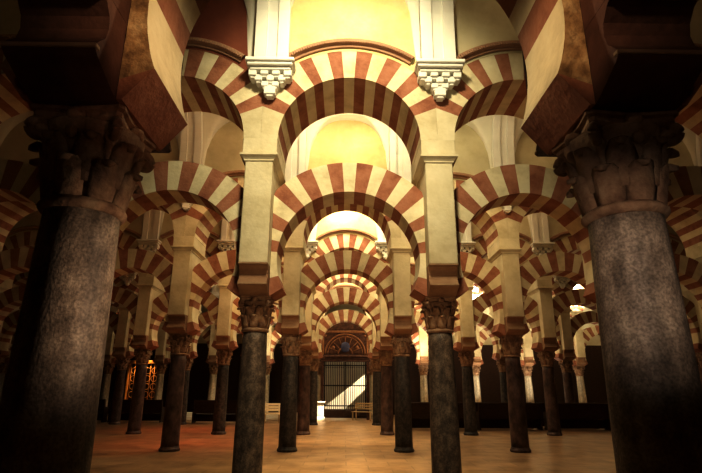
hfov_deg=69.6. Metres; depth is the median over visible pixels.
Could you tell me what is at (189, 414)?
stone step
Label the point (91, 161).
marble column
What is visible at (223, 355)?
marble column
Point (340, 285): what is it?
round arch
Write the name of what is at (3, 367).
marble column
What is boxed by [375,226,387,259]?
pilaster
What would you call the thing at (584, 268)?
pier
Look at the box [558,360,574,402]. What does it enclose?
marble column
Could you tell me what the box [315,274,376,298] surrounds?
round arch
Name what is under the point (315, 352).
pier
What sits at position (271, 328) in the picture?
pier
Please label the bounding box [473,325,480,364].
pier
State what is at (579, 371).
marble column
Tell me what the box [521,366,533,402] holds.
marble column
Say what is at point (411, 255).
round arch
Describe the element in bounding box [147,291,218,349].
arch
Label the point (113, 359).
arch
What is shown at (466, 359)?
marble column
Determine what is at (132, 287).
round arch
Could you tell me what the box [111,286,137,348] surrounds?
arch
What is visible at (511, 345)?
marble column
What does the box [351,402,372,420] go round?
slatted bench
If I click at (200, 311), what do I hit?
pier
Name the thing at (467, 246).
pilaster
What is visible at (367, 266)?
arch
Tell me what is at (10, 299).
arch
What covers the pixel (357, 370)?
gate
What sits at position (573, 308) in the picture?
round arch
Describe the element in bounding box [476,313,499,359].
arch
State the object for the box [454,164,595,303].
arch
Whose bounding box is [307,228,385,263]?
round arch
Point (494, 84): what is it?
round arch
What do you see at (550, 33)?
arch
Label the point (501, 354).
pier
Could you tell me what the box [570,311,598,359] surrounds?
arch
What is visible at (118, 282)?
round arch
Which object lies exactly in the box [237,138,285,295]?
pier
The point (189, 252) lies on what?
pier
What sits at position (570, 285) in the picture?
round arch
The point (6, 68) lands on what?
arch
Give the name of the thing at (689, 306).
arch
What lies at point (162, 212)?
ceiling
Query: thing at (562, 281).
pilaster
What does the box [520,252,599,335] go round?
arch
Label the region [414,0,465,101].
pilaster
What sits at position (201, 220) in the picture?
round arch
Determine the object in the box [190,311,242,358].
arch
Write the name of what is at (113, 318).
arch
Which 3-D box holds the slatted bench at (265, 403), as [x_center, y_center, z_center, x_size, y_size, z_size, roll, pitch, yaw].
[-3.773,8.824,25.341,1.200,0.900,0.530,5,-18,-14]
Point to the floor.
(334, 445)
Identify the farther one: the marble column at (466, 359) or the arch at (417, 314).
the arch at (417, 314)
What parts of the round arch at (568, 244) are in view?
hood moulding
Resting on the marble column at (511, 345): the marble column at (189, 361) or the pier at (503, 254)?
the pier at (503, 254)
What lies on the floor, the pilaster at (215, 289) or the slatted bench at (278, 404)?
the slatted bench at (278, 404)
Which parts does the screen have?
post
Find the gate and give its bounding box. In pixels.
[320,322,370,419]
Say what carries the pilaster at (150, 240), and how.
attached to the wall at (342, 219)
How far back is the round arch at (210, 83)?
8.94 m
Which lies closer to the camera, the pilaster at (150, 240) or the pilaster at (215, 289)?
the pilaster at (150, 240)
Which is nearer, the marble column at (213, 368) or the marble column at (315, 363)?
the marble column at (315, 363)
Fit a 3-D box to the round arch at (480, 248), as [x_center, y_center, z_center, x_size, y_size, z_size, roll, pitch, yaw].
[5.819,0.846,19.986,2.998,1.990,1.436,0,-17,-1]
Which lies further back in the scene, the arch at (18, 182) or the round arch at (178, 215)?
the round arch at (178, 215)
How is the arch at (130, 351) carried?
on the marble column at (122, 363)
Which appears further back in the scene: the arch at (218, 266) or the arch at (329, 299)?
the arch at (329, 299)
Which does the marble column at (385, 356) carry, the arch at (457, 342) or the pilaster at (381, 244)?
the arch at (457, 342)
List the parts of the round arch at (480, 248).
hood moulding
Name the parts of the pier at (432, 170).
cornice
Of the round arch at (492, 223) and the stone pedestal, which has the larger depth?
the stone pedestal
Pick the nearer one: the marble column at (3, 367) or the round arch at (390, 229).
the round arch at (390, 229)
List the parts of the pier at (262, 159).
cornice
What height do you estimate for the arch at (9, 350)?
2.328 m
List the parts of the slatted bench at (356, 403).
backrest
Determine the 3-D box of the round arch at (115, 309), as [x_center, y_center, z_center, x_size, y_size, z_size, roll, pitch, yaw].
[-12.323,3.838,29.990,2.998,1.990,1.436,0,-17,-1]
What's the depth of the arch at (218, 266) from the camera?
13.98 m
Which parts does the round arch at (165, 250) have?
hood moulding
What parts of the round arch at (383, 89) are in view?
hood moulding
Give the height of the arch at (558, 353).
2.328 m
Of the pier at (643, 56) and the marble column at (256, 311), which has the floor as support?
the marble column at (256, 311)
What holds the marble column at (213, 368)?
on the floor
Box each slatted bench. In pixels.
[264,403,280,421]
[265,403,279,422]
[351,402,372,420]
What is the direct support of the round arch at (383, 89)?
on the pier at (262, 159)
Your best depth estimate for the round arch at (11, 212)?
14.89 m
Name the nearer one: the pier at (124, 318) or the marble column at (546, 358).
the marble column at (546, 358)
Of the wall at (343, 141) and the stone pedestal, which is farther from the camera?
the stone pedestal
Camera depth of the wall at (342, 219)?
19.65 m
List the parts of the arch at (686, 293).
cornice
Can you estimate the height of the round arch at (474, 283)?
1.990 m
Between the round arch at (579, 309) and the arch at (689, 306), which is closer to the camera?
the arch at (689, 306)
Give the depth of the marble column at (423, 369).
28.70 m
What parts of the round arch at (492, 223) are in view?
hood moulding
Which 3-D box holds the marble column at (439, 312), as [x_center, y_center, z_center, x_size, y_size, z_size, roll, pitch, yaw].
[1.446,2.446,7.945,0.600,2.930,0.600,0,-17,-1]
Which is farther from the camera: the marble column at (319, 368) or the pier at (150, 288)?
the marble column at (319, 368)
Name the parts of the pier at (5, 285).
cornice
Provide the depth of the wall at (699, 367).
29.85 m
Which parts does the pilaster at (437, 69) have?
panel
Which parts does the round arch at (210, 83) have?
hood moulding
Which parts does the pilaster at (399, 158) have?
panel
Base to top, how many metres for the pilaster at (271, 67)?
3.515 m
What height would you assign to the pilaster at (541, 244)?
3.515 m
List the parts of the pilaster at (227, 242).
panel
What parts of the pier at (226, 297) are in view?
cornice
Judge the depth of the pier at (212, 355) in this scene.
28.64 m
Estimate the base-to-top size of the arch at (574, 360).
2.328 m
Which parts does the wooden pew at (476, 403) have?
backrest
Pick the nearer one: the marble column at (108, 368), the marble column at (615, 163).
the marble column at (615, 163)
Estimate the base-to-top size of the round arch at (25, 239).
1.990 m
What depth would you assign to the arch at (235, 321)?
18.91 m
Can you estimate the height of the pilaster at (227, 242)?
3.515 m
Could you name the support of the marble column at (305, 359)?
on the floor
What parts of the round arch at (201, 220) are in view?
hood moulding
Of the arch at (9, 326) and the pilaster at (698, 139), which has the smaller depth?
the pilaster at (698, 139)
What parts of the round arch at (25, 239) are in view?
hood moulding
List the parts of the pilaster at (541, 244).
panel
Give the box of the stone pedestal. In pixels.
[317,401,324,420]
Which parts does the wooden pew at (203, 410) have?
panel, seat, backrest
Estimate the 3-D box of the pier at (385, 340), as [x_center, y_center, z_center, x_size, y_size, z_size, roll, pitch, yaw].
[1.310,3.015,19.257,0.630,2.617,1.360,0,-17,-1]
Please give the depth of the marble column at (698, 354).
18.94 m
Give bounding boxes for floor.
[90,415,615,472]
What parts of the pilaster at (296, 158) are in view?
panel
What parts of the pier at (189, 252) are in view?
cornice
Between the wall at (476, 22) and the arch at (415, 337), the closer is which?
the wall at (476, 22)
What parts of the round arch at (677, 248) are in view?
hood moulding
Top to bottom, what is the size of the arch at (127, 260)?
2.328 m
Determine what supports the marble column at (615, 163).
on the floor
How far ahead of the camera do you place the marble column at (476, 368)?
28.72 m
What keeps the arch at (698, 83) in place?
on the marble column at (615, 163)
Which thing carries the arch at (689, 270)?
on the marble column
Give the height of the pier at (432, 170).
2.617 m
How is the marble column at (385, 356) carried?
on the floor
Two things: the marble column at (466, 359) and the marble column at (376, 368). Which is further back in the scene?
the marble column at (376, 368)
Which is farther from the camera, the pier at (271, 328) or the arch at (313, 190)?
the pier at (271, 328)
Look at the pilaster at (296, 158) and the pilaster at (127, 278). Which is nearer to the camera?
the pilaster at (296, 158)
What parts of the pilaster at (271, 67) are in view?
panel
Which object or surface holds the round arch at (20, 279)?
on the pier at (17, 308)
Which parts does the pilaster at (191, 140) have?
panel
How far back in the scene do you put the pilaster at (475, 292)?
29.62 m
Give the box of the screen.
[124,360,156,399]
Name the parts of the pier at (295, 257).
cornice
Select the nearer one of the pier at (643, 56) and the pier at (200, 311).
the pier at (643, 56)
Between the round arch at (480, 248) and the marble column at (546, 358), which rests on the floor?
the marble column at (546, 358)
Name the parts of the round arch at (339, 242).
hood moulding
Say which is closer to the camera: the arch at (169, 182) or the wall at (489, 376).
the arch at (169, 182)
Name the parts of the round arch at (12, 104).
hood moulding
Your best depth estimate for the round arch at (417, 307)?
29.50 m
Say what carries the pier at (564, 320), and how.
on the marble column at (565, 365)
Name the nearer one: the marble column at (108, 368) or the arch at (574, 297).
the arch at (574, 297)
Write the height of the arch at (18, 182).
2.328 m
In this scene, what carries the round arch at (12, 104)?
on the pier
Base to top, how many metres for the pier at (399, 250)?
2.617 m
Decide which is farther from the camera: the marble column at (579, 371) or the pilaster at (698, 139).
the marble column at (579, 371)
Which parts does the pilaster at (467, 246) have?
panel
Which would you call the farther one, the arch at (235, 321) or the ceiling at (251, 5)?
the arch at (235, 321)
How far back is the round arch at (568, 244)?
19.56 m
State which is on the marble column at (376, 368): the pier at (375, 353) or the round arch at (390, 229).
the pier at (375, 353)
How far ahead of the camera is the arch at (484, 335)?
29.25 m
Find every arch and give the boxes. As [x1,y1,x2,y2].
[0,34,31,123]
[0,58,32,104]
[0,159,39,204]
[0,201,37,245]
[0,248,33,283]
[0,285,25,326]
[0,310,19,357]
[2,226,38,281]
[4,333,14,362]
[12,272,28,287]
[109,311,118,357]
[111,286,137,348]
[111,338,155,363]
[112,303,118,314]
[114,249,172,332]
[114,277,126,289]
[116,0,594,154]
[117,228,146,276]
[119,161,242,297]
[126,314,166,358]
[127,272,138,294]
[147,229,226,277]
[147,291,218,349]
[153,203,186,235]
[164,328,210,363]
[181,37,262,138]
[184,170,292,247]
[186,250,282,335]
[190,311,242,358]
[227,254,306,277]
[229,297,278,349]
[261,38,437,167]
[269,163,426,301]
[269,309,278,326]
[270,330,281,364]
[293,204,400,248]
[299,250,393,336]
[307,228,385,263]
[311,287,379,350]
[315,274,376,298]
[318,309,371,359]
[321,284,370,317]
[386,252,464,278]
[401,172,508,249]
[410,252,504,336]
[411,332,419,364]
[414,299,461,351]
[414,305,422,311]
[414,310,427,334]
[436,40,526,140]
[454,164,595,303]
[465,233,543,279]
[473,282,484,292]
[473,293,542,351]
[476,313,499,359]
[479,329,524,365]
[507,205,542,238]
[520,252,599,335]
[525,318,562,360]
[531,330,576,365]
[544,231,581,279]
[552,277,562,297]
[552,289,596,350]
[562,279,578,292]
[570,306,576,316]
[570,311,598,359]
[576,306,583,313]
[583,325,599,365]
[666,207,701,251]
[668,166,701,210]
[669,233,685,284]
[673,253,701,308]
[675,43,701,138]
[676,72,701,111]
[680,285,701,339]
[683,296,701,352]
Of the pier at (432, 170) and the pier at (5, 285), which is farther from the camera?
the pier at (5, 285)
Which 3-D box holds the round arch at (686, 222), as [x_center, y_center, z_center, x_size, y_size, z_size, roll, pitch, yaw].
[8.890,-0.681,14.965,2.998,1.990,1.436,0,-17,-1]
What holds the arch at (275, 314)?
on the marble column at (315, 363)
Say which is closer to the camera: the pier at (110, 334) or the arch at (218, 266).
the arch at (218, 266)
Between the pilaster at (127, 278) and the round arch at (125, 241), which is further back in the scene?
the pilaster at (127, 278)
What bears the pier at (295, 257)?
on the marble column at (290, 346)
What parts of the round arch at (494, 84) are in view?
hood moulding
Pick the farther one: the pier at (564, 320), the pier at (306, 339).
the pier at (564, 320)
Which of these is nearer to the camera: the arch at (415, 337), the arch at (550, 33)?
the arch at (550, 33)
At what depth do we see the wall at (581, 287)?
29.84 m
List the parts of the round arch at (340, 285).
hood moulding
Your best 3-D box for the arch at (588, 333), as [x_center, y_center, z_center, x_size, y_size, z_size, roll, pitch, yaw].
[14.665,6.393,29.585,2.536,2.328,0.600,0,-17,-1]
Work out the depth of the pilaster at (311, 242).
19.17 m
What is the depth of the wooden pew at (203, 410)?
24.25 m
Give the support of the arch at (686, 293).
on the marble column at (698, 354)
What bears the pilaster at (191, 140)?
attached to the wall at (343, 141)
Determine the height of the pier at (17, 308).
2.617 m
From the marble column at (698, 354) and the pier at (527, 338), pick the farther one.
the pier at (527, 338)
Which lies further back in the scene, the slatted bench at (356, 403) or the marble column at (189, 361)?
the slatted bench at (356, 403)
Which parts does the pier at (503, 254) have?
cornice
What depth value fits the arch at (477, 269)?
14.06 m
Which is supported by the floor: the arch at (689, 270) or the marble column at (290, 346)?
the marble column at (290, 346)
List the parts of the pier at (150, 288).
cornice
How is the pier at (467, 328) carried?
on the marble column at (466, 359)
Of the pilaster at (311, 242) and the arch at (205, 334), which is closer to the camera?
the pilaster at (311, 242)
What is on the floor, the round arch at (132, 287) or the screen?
the screen
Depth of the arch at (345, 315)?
24.25 m
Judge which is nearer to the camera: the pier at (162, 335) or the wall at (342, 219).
the wall at (342, 219)
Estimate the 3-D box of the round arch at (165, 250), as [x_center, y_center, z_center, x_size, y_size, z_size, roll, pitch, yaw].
[-6.180,0.751,19.846,2.998,1.990,1.436,0,-17,-1]
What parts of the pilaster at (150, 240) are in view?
panel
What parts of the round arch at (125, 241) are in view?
hood moulding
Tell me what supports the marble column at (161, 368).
on the floor
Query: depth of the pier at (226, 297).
18.60 m
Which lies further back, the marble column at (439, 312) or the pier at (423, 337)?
the pier at (423, 337)
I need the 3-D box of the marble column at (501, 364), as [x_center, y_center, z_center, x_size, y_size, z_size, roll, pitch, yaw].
[7.226,7.294,23.660,0.600,2.930,0.600,0,-17,-1]
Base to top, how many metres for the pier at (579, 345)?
2.617 m
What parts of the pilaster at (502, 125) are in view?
panel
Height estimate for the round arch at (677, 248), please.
1.990 m
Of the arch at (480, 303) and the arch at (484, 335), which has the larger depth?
the arch at (484, 335)
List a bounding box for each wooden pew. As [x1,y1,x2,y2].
[191,400,236,422]
[475,402,533,428]
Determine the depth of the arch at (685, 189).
8.75 m
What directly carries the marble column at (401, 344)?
on the floor
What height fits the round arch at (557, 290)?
1.990 m
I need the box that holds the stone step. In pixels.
[186,412,297,419]
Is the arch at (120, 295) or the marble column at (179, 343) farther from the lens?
the arch at (120, 295)
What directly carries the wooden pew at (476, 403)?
on the floor
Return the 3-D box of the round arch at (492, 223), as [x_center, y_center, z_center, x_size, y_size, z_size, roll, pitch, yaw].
[2.890,-0.729,14.895,2.998,1.990,1.436,0,-17,-1]
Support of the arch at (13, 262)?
on the marble column
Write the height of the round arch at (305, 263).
1.990 m
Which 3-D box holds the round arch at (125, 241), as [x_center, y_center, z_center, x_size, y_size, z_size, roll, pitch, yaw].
[-9.180,0.728,19.812,2.998,1.990,1.436,0,-17,-1]
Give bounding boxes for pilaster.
[119,272,137,285]
[136,209,161,251]
[179,112,202,210]
[210,283,219,297]
[216,218,235,251]
[245,0,295,99]
[285,128,306,181]
[306,225,317,258]
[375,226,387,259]
[389,127,410,182]
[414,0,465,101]
[460,222,475,253]
[472,287,480,299]
[492,115,514,213]
[530,213,554,255]
[552,275,570,288]
[696,134,701,165]
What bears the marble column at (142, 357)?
on the floor
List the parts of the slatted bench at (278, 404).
backrest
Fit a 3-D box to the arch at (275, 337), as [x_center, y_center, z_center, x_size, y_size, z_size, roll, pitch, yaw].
[-3.334,6.250,29.376,2.536,2.328,0.600,0,-17,-1]
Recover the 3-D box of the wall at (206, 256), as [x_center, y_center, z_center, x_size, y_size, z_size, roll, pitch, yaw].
[-0.245,0.619,25.603,45.000,3.829,1.200,0,-17,-1]
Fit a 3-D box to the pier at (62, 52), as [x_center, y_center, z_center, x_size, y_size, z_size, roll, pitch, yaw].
[-1.467,-1.887,3.323,0.630,2.617,1.360,0,-17,-1]
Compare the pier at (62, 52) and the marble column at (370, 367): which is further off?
the marble column at (370, 367)
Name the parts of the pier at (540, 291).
cornice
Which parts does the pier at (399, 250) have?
cornice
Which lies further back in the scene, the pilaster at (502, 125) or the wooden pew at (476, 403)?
the wooden pew at (476, 403)
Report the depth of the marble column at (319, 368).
28.56 m
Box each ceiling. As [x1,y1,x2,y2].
[0,111,697,173]
[159,211,532,242]
[244,0,456,58]
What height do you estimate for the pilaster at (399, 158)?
3.515 m
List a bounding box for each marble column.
[0,103,155,472]
[0,363,7,398]
[100,364,114,406]
[108,358,129,424]
[126,349,152,433]
[154,364,167,399]
[158,333,192,451]
[181,358,192,424]
[207,364,217,399]
[211,349,232,434]
[232,296,274,472]
[265,364,271,411]
[277,334,301,451]
[296,350,312,434]
[310,359,319,424]
[317,365,320,400]
[369,365,372,418]
[371,359,380,425]
[378,350,394,434]
[390,335,413,452]
[418,365,428,401]
[420,297,461,472]
[458,351,478,435]
[472,365,480,401]
[496,360,507,401]
[499,335,530,452]
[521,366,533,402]
[537,351,562,435]
[552,109,701,472]
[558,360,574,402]
[572,366,586,402]
[695,352,701,367]
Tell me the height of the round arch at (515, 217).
1.990 m
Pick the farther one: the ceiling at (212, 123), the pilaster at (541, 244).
the pilaster at (541, 244)
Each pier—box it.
[0,0,183,152]
[0,280,12,335]
[7,306,19,349]
[104,324,114,363]
[113,303,131,357]
[132,277,164,348]
[155,321,166,363]
[166,236,205,334]
[186,305,201,357]
[208,323,216,363]
[215,277,236,348]
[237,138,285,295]
[266,324,275,363]
[281,237,306,333]
[300,288,315,349]
[312,319,319,358]
[371,318,379,358]
[376,288,392,349]
[386,238,411,334]
[411,140,458,296]
[417,325,428,364]
[456,279,475,350]
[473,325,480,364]
[487,239,524,335]
[489,306,504,359]
[522,0,701,156]
[522,323,533,365]
[526,280,557,350]
[557,306,574,359]
[574,325,586,365]
[581,253,585,281]
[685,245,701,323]
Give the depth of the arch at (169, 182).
8.61 m
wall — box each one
[0,0,701,72]
[0,120,693,181]
[6,211,682,251]
[99,304,607,414]
[137,255,552,275]
[209,283,584,293]
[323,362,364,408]
[698,364,701,382]
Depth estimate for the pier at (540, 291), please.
18.82 m
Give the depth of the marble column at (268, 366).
28.58 m

